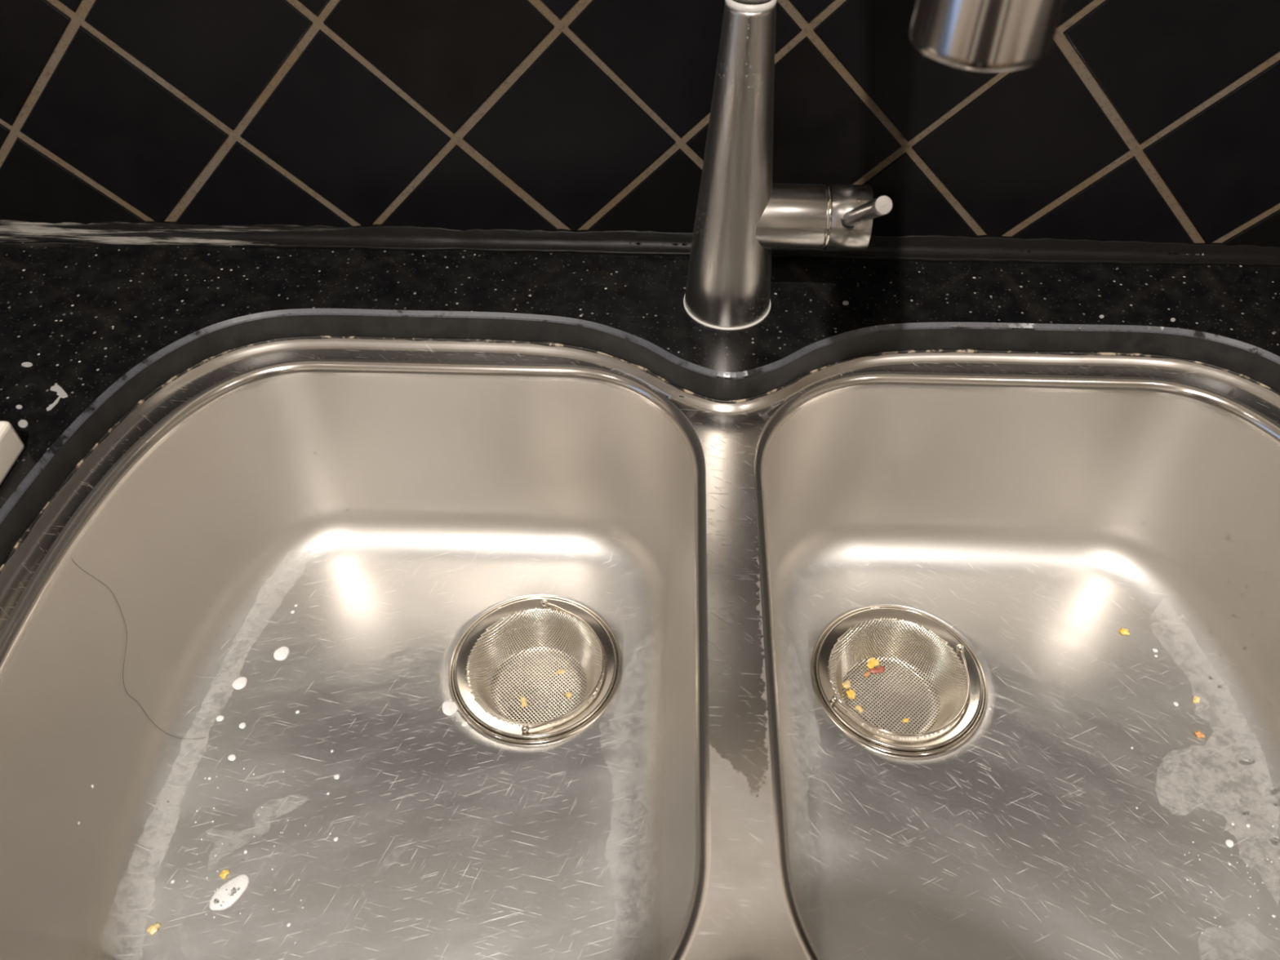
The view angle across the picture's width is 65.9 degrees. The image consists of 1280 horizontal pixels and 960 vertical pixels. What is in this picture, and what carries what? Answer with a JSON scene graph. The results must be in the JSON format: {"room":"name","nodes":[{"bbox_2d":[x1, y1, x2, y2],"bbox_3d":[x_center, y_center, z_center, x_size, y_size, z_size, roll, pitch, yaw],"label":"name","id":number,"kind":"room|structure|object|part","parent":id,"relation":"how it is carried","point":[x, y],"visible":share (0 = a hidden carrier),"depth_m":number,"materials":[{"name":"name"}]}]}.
{"room":"kitchen","nodes":[
{"label":"kitchen","id":0,"kind":"room"},
{"bbox_2d":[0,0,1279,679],"bbox_3d":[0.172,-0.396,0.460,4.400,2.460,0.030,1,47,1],"label":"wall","id":1,"kind":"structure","parent":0,"point":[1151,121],"depth_m":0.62,"materials":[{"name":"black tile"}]},
{"bbox_2d":[0,219,1279,266],"bbox_3d":[0.172,-0.161,0.682,2.600,0.014,0.013,1,47,1],"label":"trim","id":2,"kind":"structure","parent":1,"relation":"attached to","point":[932,248],"depth_m":0.69,"materials":[{"name":"black plastic"}]},
{"bbox_2d":[629,242,1206,255],"bbox_3d":[0.189,-0.161,0.686,0.403,0.002,0.002,1,47,1],"label":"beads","id":3,"kind":"object","parent":2,"relation":"on","point":[637,243],"visible":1,"depth_m":0.68,"materials":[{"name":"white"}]},
{"label":"floor","id":4,"kind":"structure","parent":0,"visible":0},
{"bbox_3d":[0.086,0.382,0.817,2.410,0.880,0.628,1,47,1],"label":"base cabinet","id":5,"kind":"object","parent":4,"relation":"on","visible":0},
{"bbox_2d":[0,241,1279,573],"bbox_3d":[0.086,0.075,0.491,2.450,0.024,0.624,1,47,1],"label":"countertop","id":6,"kind":"structure","parent":5,"relation":"on","point":[111,326],"depth_m":0.65,"materials":[{"name":"black stone"}]},
{"bbox_2d":[0,421,24,484],"bbox_3d":[-0.410,0.023,0.508,0.120,0.022,0.140,1,47,1],"label":"soap dish","id":7,"kind":"object","parent":6,"relation":"on","point":[11,446],"visible":1,"depth_m":0.55,"materials":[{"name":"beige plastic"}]},
{"bbox_2d":[15,404,22,408],"bbox_3d":[-0.367,-0.043,0.584,0.004,0.001,0.003,1,47,1],"label":"residue mark","id":8,"kind":"object","parent":6,"relation":"on","point":[18,406],"visible":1,"depth_m":0.58,"materials":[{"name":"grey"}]},
{"bbox_2d":[17,419,27,427],"bbox_3d":[-0.359,-0.033,0.574,0.005,0.001,0.008,-24,52,-21],"label":"residue mark","id":9,"kind":"object","parent":6,"relation":"on","point":[22,424],"visible":1,"depth_m":0.57,"materials":[{"name":"grey"}]},
{"bbox_2d":[21,362,32,367],"bbox_3d":[-0.378,-0.071,0.610,0.007,0.001,0.004,1,47,1],"label":"residue mark","id":10,"kind":"object","parent":6,"relation":"on","point":[24,364],"visible":1,"depth_m":0.61,"materials":[{"name":"grey"}]},
{"bbox_2d":[46,384,67,410],"bbox_3d":[-0.347,-0.050,0.590,0.011,0.001,0.023,-11,48,-10],"label":"residue mark","id":11,"kind":"object","parent":6,"relation":"on","point":[61,393],"visible":1,"depth_m":0.59,"materials":[{"name":"grey"}]},
{"bbox_2d":[0,337,1279,959],"bbox_3d":[0.049,0.163,0.599,0.805,0.262,0.466,1,47,1],"label":"sink","id":12,"kind":"object","parent":6,"relation":"in","point":[714,806],"visible":0.99,"depth_m":0.63,"materials":[{"name":"metal"}]},
{"bbox_2d":[71,559,205,738],"bbox_3d":[-0.305,0.105,0.589,0.023,0.152,0.054,-33,55,-26],"label":"strand","id":13,"kind":"object","parent":12,"relation":"in","point":[72,559],"visible":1,"depth_m":0.60,"materials":[{"name":"black"}]},
{"bbox_2d":[146,922,160,934],"bbox_3d":[-0.273,0.252,0.555,0.005,0.002,0.007,25,52,21],"label":"crumb","id":14,"kind":"object","parent":12,"relation":"in","point":[153,929],"visible":1,"depth_m":0.55,"materials":[{"name":"yellow food"}]},
{"bbox_2d":[216,715,223,721],"bbox_3d":[-0.274,0.155,0.645,0.005,0.001,0.004,1,47,1],"label":"soap foam spot","id":15,"kind":"object","parent":12,"relation":"in","point":[219,718],"visible":1,"depth_m":0.65,"materials":[{"name":"white liquid"}]},
{"bbox_2d":[219,869,229,879],"bbox_3d":[-0.242,0.230,0.576,0.005,0.002,0.005,22,51,19],"label":"crumb","id":16,"kind":"object","parent":12,"relation":"in","point":[224,873],"visible":1,"depth_m":0.57,"materials":[{"name":"yellow food"}]},
{"bbox_2d":[208,874,248,910],"bbox_3d":[-0.236,0.237,0.569,0.014,0.003,0.025,30,52,24],"label":"soap foam patch","id":17,"kind":"object","parent":12,"relation":"in","point":[228,893],"visible":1,"depth_m":0.57,"materials":[{"name":"white liquid"}]},
{"bbox_2d":[227,754,235,760],"bbox_3d":[-0.259,0.176,0.626,0.005,0.001,0.004,2,47,1],"label":"soap foam spot","id":18,"kind":"object","parent":12,"relation":"in","point":[232,757],"visible":1,"depth_m":0.63,"materials":[{"name":"white liquid"}]},
{"bbox_2d":[231,676,247,689],"bbox_3d":[-0.268,0.136,0.663,0.009,0.002,0.010,21,51,19],"label":"soap foam spot","id":19,"kind":"object","parent":12,"relation":"in","point":[240,682],"visible":1,"depth_m":0.66,"materials":[{"name":"white liquid"}]},
{"bbox_2d":[239,722,245,728],"bbox_3d":[-0.258,0.159,0.642,0.004,0.001,0.004,2,47,1],"label":"soap foam spot","id":20,"kind":"object","parent":12,"relation":"in","point":[242,725],"visible":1,"depth_m":0.64,"materials":[{"name":"white liquid"}]},
{"bbox_2d":[273,646,289,660],"bbox_3d":[-0.246,0.119,0.679,0.010,0.002,0.012,2,47,1],"label":"soap foam spot","id":21,"kind":"object","parent":12,"relation":"in","point":[282,653],"visible":1,"depth_m":0.68,"materials":[{"name":"white liquid"}]},
{"bbox_2d":[333,773,339,779],"bbox_3d":[-0.190,0.186,0.619,0.004,0.001,0.003,2,47,1],"label":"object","id":22,"kind":"object","parent":12,"relation":"in","point":[336,776],"visible":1,"depth_m":0.62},
{"bbox_2d":[0,358,711,959],"bbox_3d":[-0.146,0.160,0.606,0.363,0.257,0.413,1,47,1],"label":"basin","id":23,"kind":"object","parent":12,"relation":"in","point":[591,840],"depth_m":0.62,"materials":[{"name":"grey metal"}]},
{"bbox_2d":[441,700,457,715],"bbox_3d":[-0.126,0.151,0.653,0.010,0.004,0.012,-5,47,-4],"label":"soap foam spot","id":24,"kind":"object","parent":12,"relation":"in","point":[449,708],"visible":1,"depth_m":0.65,"materials":[{"name":"white liquid"}]},
{"bbox_2d":[462,721,467,726],"bbox_3d":[-0.114,0.159,0.646,0.004,0.001,0.004,8,48,7],"label":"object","id":25,"kind":"object","parent":12,"relation":"in","point":[464,723],"visible":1,"depth_m":0.65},
{"bbox_2d":[453,598,617,739],"bbox_3d":[-0.071,0.135,0.684,0.111,0.037,0.111,1,47,1],"label":"strainer","id":26,"kind":"object","parent":12,"relation":"in","point":[600,681],"visible":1,"depth_m":0.69,"materials":[{"name":"silver metal"}]},
{"bbox_2d":[520,696,527,707],"bbox_3d":[-0.081,0.154,0.688,0.005,0.002,0.009,-5,47,-4],"label":"crumb","id":27,"kind":"object","parent":26,"relation":"in","point":[524,700],"visible":1,"depth_m":0.69,"materials":[{"name":"beige food"}]},
{"bbox_2d":[555,669,566,674],"bbox_3d":[-0.057,0.137,0.705,0.008,0.001,0.003,-11,48,-10],"label":"crumb","id":28,"kind":"object","parent":26,"relation":"in","point":[561,671],"visible":1,"depth_m":0.70,"materials":[{"name":"beige food"}]},
{"bbox_3d":[-0.049,0.125,0.672,0.048,0.002,0.102,1,47,1],"label":"bail handle","id":29,"kind":"part","parent":26,"relation":"part of","materials":[{"name":"silver metal"}]},
{"bbox_2d":[564,691,573,698],"bbox_3d":[-0.050,0.150,0.692,0.005,0.002,0.005,-31,54,-26],"label":"crumb","id":30,"kind":"object","parent":26,"relation":"in","point":[568,694],"visible":1,"depth_m":0.69,"materials":[{"name":"beige food"}]},
{"bbox_2d":[34,391,1275,860],"bbox_3d":[0.044,0.096,0.605,0.724,0.140,0.292,1,47,1],"label":"water spatter","id":31,"kind":"object","parent":12,"relation":"in","point":[1227,537],"visible":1,"depth_m":0.66,"materials":[{"name":"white liquid"}]},
{"bbox_2d":[78,604,1279,943],"bbox_3d":[0.036,0.164,0.605,0.693,0.054,0.228,1,47,1],"label":"foam spatter","id":32,"kind":"object","parent":12,"relation":"in","point":[1247,825],"visible":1,"depth_m":0.59,"materials":[{"name":"white liquid"}]},
{"bbox_2d":[815,607,982,751],"bbox_3d":[0.175,0.141,0.678,0.111,0.037,0.111,1,47,1],"label":"strainer","id":33,"kind":"object","parent":12,"relation":"in","point":[830,677],"visible":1,"depth_m":0.69,"materials":[{"name":"silver metal"}]},
{"bbox_2d":[842,680,851,688],"bbox_3d":[0.146,0.144,0.697,0.007,0.003,0.006,-12,48,-10],"label":"crumb","id":34,"kind":"object","parent":33,"relation":"in","point":[846,685],"visible":1,"depth_m":0.70,"materials":[{"name":"beige food"}]},
{"bbox_2d":[845,688,855,699],"bbox_3d":[0.148,0.150,0.692,0.006,0.002,0.009,-7,48,-6],"label":"crumb","id":35,"kind":"object","parent":33,"relation":"in","point":[851,693],"visible":1,"depth_m":0.69,"materials":[{"name":"yellow food"}]},
{"bbox_2d":[854,704,863,713],"bbox_3d":[0.152,0.158,0.684,0.005,0.002,0.007,-25,52,-21],"label":"crumb","id":36,"kind":"object","parent":33,"relation":"in","point":[858,707],"visible":1,"depth_m":0.68,"materials":[{"name":"yellow food"}]},
{"bbox_2d":[863,671,871,676],"bbox_3d":[0.162,0.138,0.704,0.004,0.001,0.006,32,55,26],"label":"crumb","id":37,"kind":"object","parent":33,"relation":"in","point":[867,673],"visible":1,"depth_m":0.70,"materials":[{"name":"orange food"}]},
{"bbox_2d":[866,657,879,668],"bbox_3d":[0.167,0.131,0.709,0.011,0.003,0.008,-20,50,-18],"label":"crumb","id":38,"kind":"object","parent":33,"relation":"in","point":[872,662],"visible":1,"depth_m":0.71,"materials":[{"name":"yellow food"}]},
{"bbox_2d":[869,666,884,673],"bbox_3d":[0.170,0.136,0.705,0.012,0.002,0.005,-7,48,-7],"label":"crumb","id":39,"kind":"object","parent":33,"relation":"in","point":[878,669],"visible":1,"depth_m":0.70,"materials":[{"name":"red food"}]},
{"bbox_3d":[0.184,0.146,0.652,0.102,0.002,0.047,-18,50,-16],"label":"bail handle","id":40,"kind":"part","parent":33,"relation":"part of","materials":[{"name":"silver metal"}]},
{"bbox_2d":[902,718,909,722],"bbox_3d":[0.183,0.165,0.678,0.005,0.002,0.003,1,47,1],"label":"crumb","id":41,"kind":"object","parent":33,"relation":"in","point":[904,720],"visible":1,"depth_m":0.68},
{"bbox_2d":[753,371,1279,959],"bbox_3d":[0.245,0.170,0.596,0.363,0.257,0.413,1,47,1],"label":"basin","id":42,"kind":"object","parent":12,"relation":"in","point":[1022,836],"depth_m":0.64,"materials":[{"name":"grey metal"}]},
{"bbox_2d":[1118,627,1129,635],"bbox_3d":[0.338,0.106,0.690,0.008,0.002,0.006,18,50,17],"label":"crumb","id":43,"kind":"object","parent":12,"relation":"in","point":[1123,631],"visible":1,"depth_m":0.69,"materials":[{"name":"yellow food"}]},
{"bbox_2d":[1192,695,1199,702],"bbox_3d":[0.368,0.145,0.653,0.004,0.002,0.005,20,50,18],"label":"crumb","id":44,"kind":"object","parent":12,"relation":"in","point":[1196,699],"visible":1,"depth_m":0.65,"materials":[{"name":"beige food"}]},
{"bbox_2d":[1194,730,1204,737],"bbox_3d":[0.360,0.164,0.636,0.006,0.003,0.005,-7,48,-6],"label":"crumb","id":45,"kind":"object","parent":12,"relation":"in","point":[1198,734],"visible":1,"depth_m":0.64,"materials":[{"name":"orange food"}]},
{"bbox_2d":[1225,839,1233,847],"bbox_3d":[0.351,0.216,0.588,0.005,0.001,0.005,1,47,1],"label":"soap foam spot","id":46,"kind":"object","parent":12,"relation":"in","point":[1228,842],"visible":1,"depth_m":0.59,"materials":[{"name":"white liquid"}]},
{"bbox_2d":[1241,809,1250,815],"bbox_3d":[0.368,0.202,0.601,0.006,0.002,0.003,-7,48,-6],"label":"water droplet","id":47,"kind":"object","parent":12,"relation":"in","point":[1244,812],"visible":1,"depth_m":0.60,"materials":[{"name":"white"}]},
{"bbox_2d":[1239,759,1254,764],"bbox_3d":[0.383,0.177,0.622,0.009,0.003,0.004,0,47,0],"label":"water droplet","id":48,"kind":"object","parent":12,"relation":"in","point":[1247,762],"visible":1,"depth_m":0.62,"materials":[{"name":"white"}]},
{"bbox_2d":[1269,835,1279,845],"bbox_3d":[0.379,0.215,0.589,0.006,0.002,0.005,-16,49,-14],"label":"water droplet","id":49,"kind":"object","parent":12,"relation":"in","point":[1275,841],"visible":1,"depth_m":0.59,"materials":[{"name":"white"}]},
{"bbox_2d":[1270,786,1279,795],"bbox_3d":[0.390,0.191,0.607,0.006,0.003,0.004,-30,54,-25],"label":"water droplet","id":50,"kind":"object","parent":12,"relation":"in","point":[1274,791],"visible":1,"depth_m":0.61,"materials":[{"name":"white"}]},
{"bbox_2d":[1272,798,1279,806],"bbox_3d":[0.389,0.197,0.602,0.005,0.003,0.004,-30,54,-25],"label":"water droplet","id":51,"kind":"object","parent":12,"relation":"in","point":[1276,802],"visible":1,"depth_m":0.60,"materials":[{"name":"white"}]},
{"bbox_2d":[842,301,848,305],"bbox_3d":[0.136,-0.117,0.651,0.004,0.001,0.004,1,47,1],"label":"residue mark","id":52,"kind":"object","parent":6,"relation":"on","point":[845,303],"visible":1,"depth_m":0.65,"materials":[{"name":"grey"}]},
{"bbox_2d":[683,0,1064,330],"bbox_3d":[0.080,-0.209,0.397,0.110,0.498,0.267,1,47,1],"label":"kitchen faucet","id":53,"kind":"object","parent":6,"relation":"on","point":[741,216],"visible":1,"depth_m":0.56,"materials":[{"name":"grey metal"}]},
{"bbox_3d":[0.081,-0.271,0.325,0.023,0.308,0.247,-9,48,-8],"label":"spout","id":54,"kind":"part","parent":53,"relation":"part of","materials":[{"name":"metal"}]},
{"bbox_2d":[840,217,853,228],"bbox_3d":[0.124,-0.154,0.585,0.012,0.010,0.009,1,47,1],"label":"socket","id":55,"kind":"object","parent":53,"relation":"attached to","point":[846,223],"depth_m":0.58,"materials":[{"name":"silver metal"}]},
{"bbox_3d":[0.127,-0.151,0.559,0.010,0.045,0.052,-8,48,-7],"label":"lever","id":56,"kind":"part","parent":53,"relation":"part of","materials":[{"name":"metal"}]}
]}

